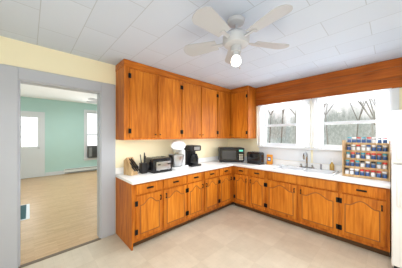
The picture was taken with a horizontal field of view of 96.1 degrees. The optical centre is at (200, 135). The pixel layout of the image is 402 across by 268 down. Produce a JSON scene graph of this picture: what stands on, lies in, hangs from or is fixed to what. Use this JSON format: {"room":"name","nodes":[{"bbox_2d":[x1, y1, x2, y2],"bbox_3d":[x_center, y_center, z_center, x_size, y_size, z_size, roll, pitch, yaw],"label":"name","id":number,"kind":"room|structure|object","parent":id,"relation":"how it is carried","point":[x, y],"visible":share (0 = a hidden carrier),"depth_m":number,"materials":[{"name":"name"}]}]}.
{"room":"kitchen","nodes":[
{"label":"kitchen","id":0,"kind":"room"},
{"bbox_2d":[21,97,96,178],"bbox_3d":[-5.742,0.045,7.001,6.540,2.950,0.140,0,0,-44],"label":"wall","id":1,"kind":"structure","parent":0,"point":[64,134],"depth_m":7.15,"materials":[{"name":"green paint"}]},
{"bbox_2d":[21,111,44,178],"bbox_3d":[-6.213,0.320,6.380,1.060,2.400,0.106,0,0,-44],"label":"door","id":2,"kind":"structure","parent":1,"relation":"in","point":[32,144],"depth_m":6.54,"materials":[{"name":"white paint"}]},
{"bbox_2d":[45,170,94,175],"bbox_3d":[-3.724,1.450,4.780,6.400,0.140,5.860,0,0,-44],"label":"baseboard","id":3,"kind":"structure","parent":1,"relation":"attached to","point":[53,173],"depth_m":6.99,"materials":[{"name":"white paint"}]},
{"bbox_2d":[64,166,96,173],"bbox_3d":[-4.861,1.410,7.678,1.550,0.180,0.061,0,0,-44],"label":"baseboard heater","id":4,"kind":"object","parent":1,"relation":"attached to","point":[79,169],"visible":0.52,"depth_m":7.50,"materials":[{"name":"white metal"}]},
{"bbox_2d":[84,109,96,160],"bbox_3d":[-4.660,-0.033,7.997,0.950,2.165,0.190,0,0,-44],"label":"window","id":5,"kind":"structure","parent":1,"relation":"in","point":[92,112],"depth_m":7.71,"materials":[{"name":"white paint"}]},
{"bbox_2d":[87,146,96,157],"bbox_3d":[-4.582,0.685,7.915,0.660,0.500,0.196,0,0,-44],"label":"ac unit","id":6,"kind":"object","parent":5,"relation":"in","point":[91,151],"visible":0.46,"depth_m":7.72,"materials":[{"name":"grey"}]},
{"bbox_2d":[21,84,96,104],"bbox_3d":[-3.673,-1.405,4.829,6.540,0.050,6.140,0,0,-44],"label":"ceiling","id":7,"kind":"structure","parent":0,"point":[33,91],"depth_m":6.03,"materials":[{"name":"white paint"}]},
{"bbox_2d":[86,98,96,102],"bbox_3d":[-3.220,-1.117,6.101,1.139,0.513,1.144,0,0,-44],"label":"ceiling fan","id":8,"kind":"object","parent":7,"relation":"hanging from","point":[94,100],"visible":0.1,"depth_m":5.94,"materials":[{"name":"grey"}]},
{"bbox_2d":[0,36,227,232],"bbox_3d":[-1.655,0.045,2.608,6.400,2.950,0.140,0,0,-44],"label":"wall","id":9,"kind":"structure","parent":0,"point":[17,53],"depth_m":2.60,"materials":[{"name":"beige paint"}]},
{"bbox_2d":[0,64,114,267],"bbox_3d":[-1.843,0.365,2.429,1.260,2.310,0.180,0,0,-44],"label":"door frame","id":10,"kind":"structure","parent":9,"relation":"attached to","point":[13,79],"depth_m":2.09,"materials":[{"name":"grey"}]},
{"bbox_2d":[115,59,158,139],"bbox_3d":[-1.015,-0.518,2.871,0.530,1.156,0.356,0,0,-44],"label":"upper cabinet","id":11,"kind":"object","parent":9,"relation":"attached to","point":[153,103],"depth_m":2.71,"materials":[{"name":"brown wood"}]},
{"bbox_2d":[115,156,217,175],"bbox_3d":[-0.307,0.550,3.779,2.827,0.100,0.019,0,0,-44],"label":"backsplash","id":12,"kind":"structure","parent":9,"relation":"attached to","point":[200,161],"depth_m":4.03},
{"bbox_2d":[159,69,182,138],"bbox_3d":[-0.646,-0.518,3.223,0.490,1.156,0.356,0,0,-44],"label":"upper cabinet","id":13,"kind":"object","parent":9,"relation":"attached to","point":[170,84],"depth_m":3.10,"materials":[{"name":"brown wood"}]},
{"bbox_2d":[183,76,202,138],"bbox_3d":[-0.293,-0.518,3.559,0.485,1.156,0.356,0,0,-44],"label":"upper cabinet","id":14,"kind":"object","parent":9,"relation":"attached to","point":[192,88],"depth_m":3.44,"materials":[{"name":"brown wood"}]},
{"bbox_2d":[203,82,218,138],"bbox_3d":[0.062,-0.518,3.897,0.495,1.156,0.356,0,0,-44],"label":"upper cabinet","id":15,"kind":"object","parent":9,"relation":"attached to","point":[210,91],"depth_m":3.79,"materials":[{"name":"brown wood"}]},
{"bbox_2d":[219,87,230,138],"bbox_3d":[0.407,-0.518,4.226,0.458,1.156,0.356,0,0,-44],"label":"upper cabinet","id":16,"kind":"object","parent":9,"relation":"attached to","point":[224,93],"depth_m":4.11,"materials":[{"name":"brown wood"}]},
{"bbox_2d":[0,0,401,88],"bbox_3d":[0.419,-1.125,1.518,4.900,0.050,4.300,0,0,-44],"label":"ceiling","id":17,"kind":"structure","parent":0,"point":[319,37],"depth_m":1.94,"materials":[{"name":"white tile"}]},
{"bbox_2d":[184,4,292,68],"bbox_3d":[0.317,-0.853,1.681,1.036,0.483,1.056,0,0,-44],"label":"kitchen ceiling fan","id":18,"kind":"object","parent":17,"relation":"hanging from","point":[236,39],"visible":1,"depth_m":1.60,"materials":[{"name":"grey plastic"}]},
{"bbox_2d":[20,170,393,267],"bbox_3d":[-2.241,1.550,3.224,6.400,0.060,10.440,0,0,-44],"label":"floor","id":19,"kind":"structure","parent":0,"point":[232,236],"depth_m":2.57,"materials":[{"name":"beige tile"}]},
{"bbox_2d":[21,204,29,220],"bbox_3d":[-3.609,1.514,3.550,0.350,0.012,1.000,0,0,-44],"label":"floor vent","id":20,"kind":"object","parent":19,"relation":"in","point":[25,211],"visible":0.33,"depth_m":3.56,"materials":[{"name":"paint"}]},
{"bbox_2d":[18,238,100,267],"bbox_3d":[-1.795,1.518,2.378,0.860,0.007,0.060,0,0,-44],"label":"threshold","id":21,"kind":"object","parent":19,"relation":"on","point":[52,255],"depth_m":2.32,"materials":[{"name":"brown"}]},
{"bbox_2d":[115,176,162,250],"bbox_3d":[-0.946,1.080,2.755,0.470,0.880,0.621,0,0,-44],"label":"base cabinet","id":22,"kind":"object","parent":19,"relation":"on","point":[139,207],"depth_m":2.53,"materials":[{"name":"brown wood"}]},
{"bbox_2d":[119,160,242,183],"bbox_3d":[-0.088,0.620,3.549,2.827,0.040,0.653,0,0,-44],"label":"countertop","id":23,"kind":"structure","parent":22,"relation":"on","point":[208,165],"depth_m":2.95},
{"bbox_2d":[124,157,139,175],"bbox_3d":[-1.050,0.466,2.768,0.271,0.264,0.115,0,0,31],"label":"knife block","id":24,"kind":"object","parent":23,"relation":"on","point":[131,167],"visible":1,"depth_m":2.74,"materials":[{"name":"brown wood"}]},
{"bbox_2d":[139,153,146,173],"bbox_3d":[-0.926,0.433,2.901,0.099,0.331,0.099,0,0,-44],"label":"utensil holder","id":25,"kind":"object","parent":23,"relation":"on","point":[143,167],"visible":0.98,"depth_m":2.87,"materials":[{"name":"black plastic"}]},
{"bbox_2d":[145,156,171,173],"bbox_3d":[-0.722,0.482,3.078,0.368,0.232,0.376,0,0,-44],"label":"toaster","id":26,"kind":"object","parent":23,"relation":"on","point":[158,164],"visible":0.92,"depth_m":2.95,"materials":[{"name":"black"}]},
{"bbox_2d":[168,140,187,169],"bbox_3d":[-0.417,0.341,3.330,0.433,0.513,0.373,0,0,-44],"label":"stand mixer","id":27,"kind":"object","parent":23,"relation":"on","point":[178,159],"visible":0.98,"depth_m":3.19,"materials":[{"name":"white plastic"}]},
{"bbox_2d":[184,145,200,166],"bbox_3d":[-0.162,0.394,3.621,0.240,0.408,0.288,0,0,-44],"label":"coffee maker","id":28,"kind":"object","parent":23,"relation":"on","point":[191,158],"visible":0.92,"depth_m":3.54,"materials":[{"name":"black plastic"}]},
{"bbox_2d":[218,147,243,161],"bbox_3d":[0.698,0.436,4.235,0.560,0.325,0.442,0,0,1],"label":"microwave","id":29,"kind":"object","parent":23,"relation":"on","point":[230,154],"visible":1,"depth_m":4.04,"materials":[{"name":"black plastic"}]},
{"bbox_2d":[163,176,186,233],"bbox_3d":[-0.609,1.080,3.075,0.460,0.880,0.621,0,0,-44],"label":"base cabinet","id":30,"kind":"object","parent":19,"relation":"on","point":[175,189],"depth_m":2.84,"materials":[{"name":"brown wood"}]},
{"bbox_2d":[187,172,206,222],"bbox_3d":[-0.297,1.080,3.372,0.400,0.880,0.621,0,0,-44],"label":"base cabinet","id":31,"kind":"object","parent":19,"relation":"on","point":[197,182],"depth_m":3.17,"materials":[{"name":"brown wood"}]},
{"bbox_2d":[207,168,218,214],"bbox_3d":[-0.001,1.080,3.655,0.420,0.880,0.621,0,0,-44],"label":"base cabinet","id":32,"kind":"object","parent":19,"relation":"on","point":[212,177],"depth_m":3.45,"materials":[{"name":"brown wood"}]},
{"bbox_2d":[219,168,230,209],"bbox_3d":[0.297,1.080,3.938,0.401,0.880,0.621,0,0,-44],"label":"base cabinet","id":33,"kind":"object","parent":19,"relation":"on","point":[224,173],"depth_m":3.70,"materials":[{"name":"brown wood"}]},
{"bbox_2d":[235,168,246,208],"bbox_3d":[1.036,1.080,3.968,0.621,0.880,0.398,0,0,-44],"label":"base cabinet","id":34,"kind":"object","parent":19,"relation":"on","point":[240,173],"depth_m":3.75,"materials":[{"name":"brown wood"}]},
{"bbox_2d":[247,168,278,215],"bbox_3d":[1.297,1.080,3.693,0.621,0.880,0.361,0,0,-44],"label":"base cabinet","id":35,"kind":"object","parent":19,"relation":"on","point":[262,192],"depth_m":3.41,"materials":[{"name":"brown wood"}]},
{"bbox_2d":[339,184,390,256],"bbox_3d":[2.349,1.080,2.589,0.621,0.880,0.500,0,0,-44],"label":"base cabinet","id":36,"kind":"object","parent":19,"relation":"on","point":[364,212],"depth_m":2.36,"materials":[{"name":"brown wood"}]},
{"bbox_2d":[235,160,390,187],"bbox_3d":[1.719,0.620,3.228,0.652,0.040,2.304,0,0,-44],"label":"countertop","id":37,"kind":"structure","parent":36,"relation":"on","point":[371,183],"depth_m":2.66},
{"bbox_2d":[247,151,263,164],"bbox_3d":[1.160,0.471,3.901,0.204,0.254,0.354,0,0,-44],"label":"toaster","id":38,"kind":"object","parent":37,"relation":"on","point":[255,157],"visible":1,"depth_m":3.79,"materials":[{"name":"black"}]},
{"bbox_2d":[267,154,272,164],"bbox_3d":[1.451,0.498,3.812,0.053,0.200,0.110,0,0,-44],"label":"box","id":39,"kind":"object","parent":37,"relation":"on","point":[269,159],"visible":1,"depth_m":3.79,"materials":[{"name":"orange cardboard"}]},
{"bbox_2d":[271,164,338,191],"bbox_3d":[1.785,0.691,3.150,0.464,0.222,0.924,0,0,-44],"label":"sink","id":40,"kind":"object","parent":37,"relation":"in","point":[310,181],"depth_m":3.00,"materials":[{"name":"white ceramic"}]},
{"bbox_2d":[299,152,322,167],"bbox_3d":[1.906,0.431,3.186,0.211,0.298,0.356,0,0,-44],"label":"faucet","id":41,"kind":"object","parent":37,"relation":"on","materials":[{"name":"silver metal"}]},
{"bbox_2d":[330,159,333,169],"bbox_3d":[2.232,0.498,3.078,0.068,0.200,0.066,0,0,-44],"label":"soap bottle","id":42,"kind":"object","parent":37,"relation":"on","point":[331,166],"visible":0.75,"depth_m":3.06,"materials":[{"name":"orange"}]},
{"bbox_2d":[342,137,389,181],"bbox_3d":[2.401,0.309,2.635,0.289,0.577,0.499,0,0,-44],"label":"spice rack","id":43,"kind":"object","parent":37,"relation":"on","point":[367,160],"visible":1,"depth_m":2.61,"materials":[{"name":"brown wood"}]},
{"bbox_2d":[391,110,401,267],"bbox_3d":[2.668,0.620,2.012,0.900,1.799,0.754,0,0,-44],"label":"fridge","id":44,"kind":"object","parent":19,"relation":"on","point":[396,188],"visible":1,"depth_m":1.98,"materials":[{"name":"white metal"}]},
{"bbox_2d":[228,88,401,240],"bbox_3d":[2.244,0.185,3.255,0.140,2.670,4.300,0,0,-44],"label":"wall","id":45,"kind":"structure","parent":0,"point":[248,145],"depth_m":4.24,"materials":[{"name":"beige paint"}]},
{"bbox_2d":[231,86,255,138],"bbox_3d":[0.980,-0.518,4.219,0.355,1.156,0.480,0,0,-44],"label":"upper cabinet","id":46,"kind":"object","parent":45,"relation":"attached to","point":[243,99],"depth_m":4.06,"materials":[{"name":"brown wood"}]},
{"bbox_2d":[244,156,390,175],"bbox_3d":[1.729,0.550,3.676,0.019,0.100,2.938,0,0,-44],"label":"backsplash","id":47,"kind":"structure","parent":45,"relation":"attached to","point":[338,168],"depth_m":3.46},
{"bbox_2d":[258,88,398,169],"bbox_3d":[2.105,-0.125,3.365,0.190,1.240,2.180,0,0,-44],"label":"window","id":48,"kind":"structure","parent":45,"relation":"in","point":[326,154],"depth_m":3.28,"materials":[{"name":"white paint"}]},
{"bbox_2d":[257,106,263,144],"bbox_3d":[1.329,-0.228,4.006,0.024,0.875,0.170,0,0,-44],"label":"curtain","id":49,"kind":"object","parent":48,"relation":"hanging from","point":[260,125],"visible":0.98,"depth_m":4.02,"materials":[{"name":"white fabric"}]},
{"bbox_2d":[258,99,309,110],"bbox_3d":[1.657,-0.616,3.705,0.021,0.141,1.060,0,0,-44],"label":"curtain valance","id":50,"kind":"object","parent":48,"relation":"attached to","point":[289,104],"visible":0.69,"depth_m":3.71,"materials":[{"name":"white fabric"}]},
{"bbox_2d":[296,100,309,146],"bbox_3d":[1.918,-0.228,3.387,0.024,0.875,0.240,0,0,-44],"label":"panel","id":51,"kind":"object","parent":48,"relation":"hanging from","point":[302,123],"visible":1,"depth_m":3.39,"materials":[{"name":"white fabric"}]},
{"bbox_2d":[311,98,322,147],"bbox_3d":[2.073,-0.228,3.224,0.024,0.875,0.190,0,0,-44],"label":"panel","id":52,"kind":"object","parent":48,"relation":"hanging from","point":[316,123],"visible":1,"depth_m":3.22,"materials":[{"name":"white fabric"}]},
{"bbox_2d":[312,88,391,103],"bbox_3d":[2.378,-0.616,2.948,0.021,0.141,1.010,0,0,-44],"label":"curtain valance","id":53,"kind":"object","parent":48,"relation":"attached to","point":[359,96],"visible":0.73,"depth_m":2.91,"materials":[{"name":"white fabric"}]},
{"bbox_2d":[376,89,389,142],"bbox_3d":[2.642,-0.228,2.627,0.024,0.875,0.140,0,0,-44],"label":"panel","id":54,"kind":"object","parent":48,"relation":"hanging from","point":[382,113],"visible":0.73,"depth_m":2.62,"materials":[{"name":"white fabric"}]},
{"bbox_2d":[256,57,401,105],"bbox_3d":[2.465,-0.889,2.897,0.030,0.418,3.473,0,0,-44],"label":"trim","id":55,"kind":"structure","parent":45,"relation":"attached to","point":[386,74],"depth_m":3.05,"materials":[{"name":"brown wood"}]},
{"label":"outside","id":56,"kind":"structure","parent":0,"visible":0},
{"bbox_2d":[267,98,375,144],"bbox_3d":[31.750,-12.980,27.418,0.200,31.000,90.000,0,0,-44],"label":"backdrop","id":57,"kind":"structure","parent":56,"point":[276,135],"depth_m":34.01,"materials":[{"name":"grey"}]},
{"bbox_3d":[26.065,2.220,22.004,59.500,0.200,70.000,0,0,-44],"label":"ground","id":58,"kind":"structure","parent":56,"visible":0},
{"bbox_2d":[268,98,375,144],"bbox_3d":[17.121,-5.957,10.595,24.029,16.368,34.778,0,0,-44],"label":"trees","id":59,"kind":"object","parent":58,"relation":"on","point":[365,110],"depth_m":17.64,"materials":[{"name":"grey plant"}]}
]}

